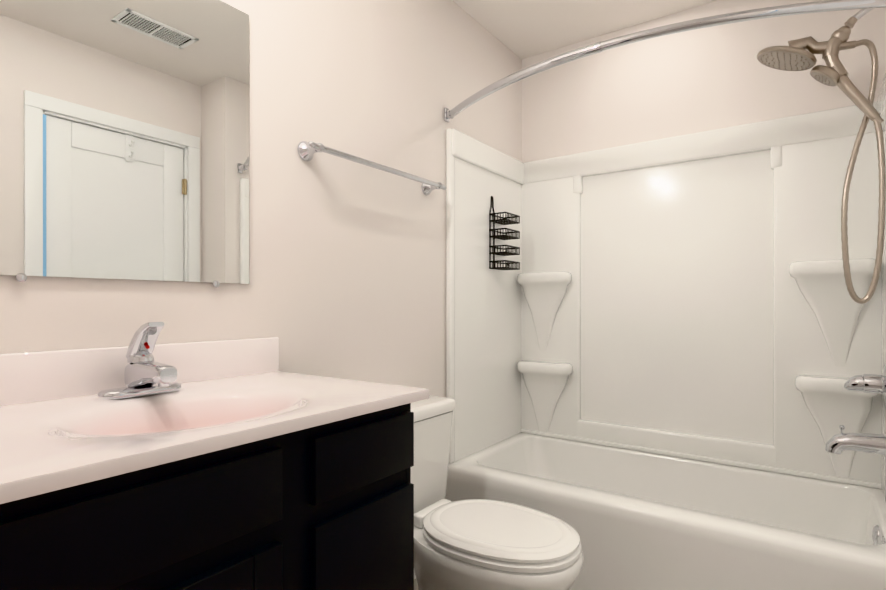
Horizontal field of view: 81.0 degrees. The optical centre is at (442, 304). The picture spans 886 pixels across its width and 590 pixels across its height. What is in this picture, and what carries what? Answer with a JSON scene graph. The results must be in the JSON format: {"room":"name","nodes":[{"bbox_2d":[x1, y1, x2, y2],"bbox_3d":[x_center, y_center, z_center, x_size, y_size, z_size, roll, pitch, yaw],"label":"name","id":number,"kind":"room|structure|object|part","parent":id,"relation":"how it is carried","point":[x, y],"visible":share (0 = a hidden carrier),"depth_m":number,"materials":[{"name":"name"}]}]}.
{"room":"bathroom","nodes":[
{"label":"bathroom","id":0,"kind":"room"},
{"bbox_2d":[0,0,521,396],"bbox_3d":[-0.611,-0.127,1.480,0.120,2.440,3.684,0,0,35],"label":"wall","id":1,"kind":"structure","parent":0,"point":[347,269],"depth_m":1.75,"materials":[{"name":"paint"}]},
{"bbox_2d":[0,0,248,287],"bbox_3d":[-0.808,-0.436,1.085,0.010,0.781,0.912,0,0,35],"label":"mirror","id":2,"kind":"object","parent":1,"relation":"attached to","point":[124,139],"visible":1,"depth_m":1.19,"materials":[{"name":"clear glass"}]},
{"bbox_2d":[297,141,446,195],"bbox_3d":[-0.218,-0.482,1.859,0.081,0.062,0.715,0,0,35],"label":"towel rail","id":3,"kind":"object","parent":1,"relation":"attached to","point":[307,150],"visible":1,"depth_m":1.72,"materials":[{"name":"silver metal"}]},
{"bbox_2d":[414,579,417,589],"bbox_3d":[0.168,1.153,0.930,2.030,0.120,3.684,0,0,35],"label":"floor","id":4,"kind":"structure","parent":0,"point":[415,585],"depth_m":2.02,"materials":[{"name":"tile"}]},
{"bbox_2d":[0,322,428,589],"bbox_3d":[-0.537,0.565,0.984,0.569,1.057,0.944,0,0,35],"label":"bathroom vanity","id":5,"kind":"object","parent":4,"relation":"on","point":[143,460],"visible":1,"depth_m":0.93,"materials":[{"name":"black wood"}]},
{"bbox_2d":[98,322,180,399],"bbox_3d":[-0.627,0.116,1.115,0.146,0.159,0.168,0,0,35],"label":"faucet","id":6,"kind":"object","parent":5,"relation":"on","point":[145,378],"depth_m":1.11,"materials":[{"name":"silver metal"}]},
{"bbox_2d":[411,395,582,589],"bbox_3d":[0.060,0.719,1.641,0.763,0.747,0.466,0,0,35],"label":"toilet","id":7,"kind":"object","parent":4,"relation":"on","point":[476,544],"visible":0.77,"depth_m":1.51,"materials":[{"name":"white ceramic"}]},
{"bbox_3d":[0.160,0.679,1.570,0.511,0.048,0.372,0,0,35],"label":"seat","id":8,"kind":"part","parent":7,"relation":"part of","materials":[{"name":"white plastic"}]},
{"bbox_2d":[444,8,885,589],"bbox_3d":[0.840,0.033,2.095,1.532,2.117,0.765,0,0,35],"label":"bathtub","id":9,"kind":"object","parent":4,"relation":"on","point":[664,362],"visible":0.96,"depth_m":2.24,"materials":[{"name":"white plastic"}]},
{"bbox_2d":[489,196,519,269],"bbox_3d":[0.309,-0.353,2.549,0.095,0.356,0.170,0,0,35],"label":"shower caddy","id":10,"kind":"object","parent":9,"relation":"hanging from","point":[505,220],"visible":1,"depth_m":2.51,"materials":[{"name":"black metal"}]},
{"bbox_3d":[1.410,-0.982,1.687,0.130,0.086,0.068,0,0,35],"label":"shower arm","id":11,"kind":"part","parent":9,"relation":"part of"},
{"bbox_2d":[452,0,716,58],"bbox_3d":[0.168,-1.407,0.926,2.030,0.120,3.684,0,0,35],"label":"ceiling","id":12,"kind":"structure","parent":0,"point":[522,29],"depth_m":2.43,"materials":[{"name":"white paint"}]},
{"bbox_2d":[522,0,885,162],"bbox_3d":[1.247,-0.129,2.348,1.910,2.440,0.120,0,0,35],"label":"wall","id":13,"kind":"structure","parent":0,"point":[695,81],"depth_m":2.37,"materials":[{"name":"paint"}]},
{"bbox_3d":[1.601,-0.127,1.519,0.375,2.440,0.824,0,0,35],"label":"wall","id":14,"kind":"structure","parent":0,"visible":0},
{"bbox_2d":[444,0,885,121],"bbox_3d":[0.578,-0.823,1.727,1.532,0.057,0.244,0,0,35],"label":"rail","id":15,"kind":"object","parent":14,"relation":"attached to","point":[711,21],"visible":1,"depth_m":1.54,"materials":[{"name":"silver metal"}]}
]}

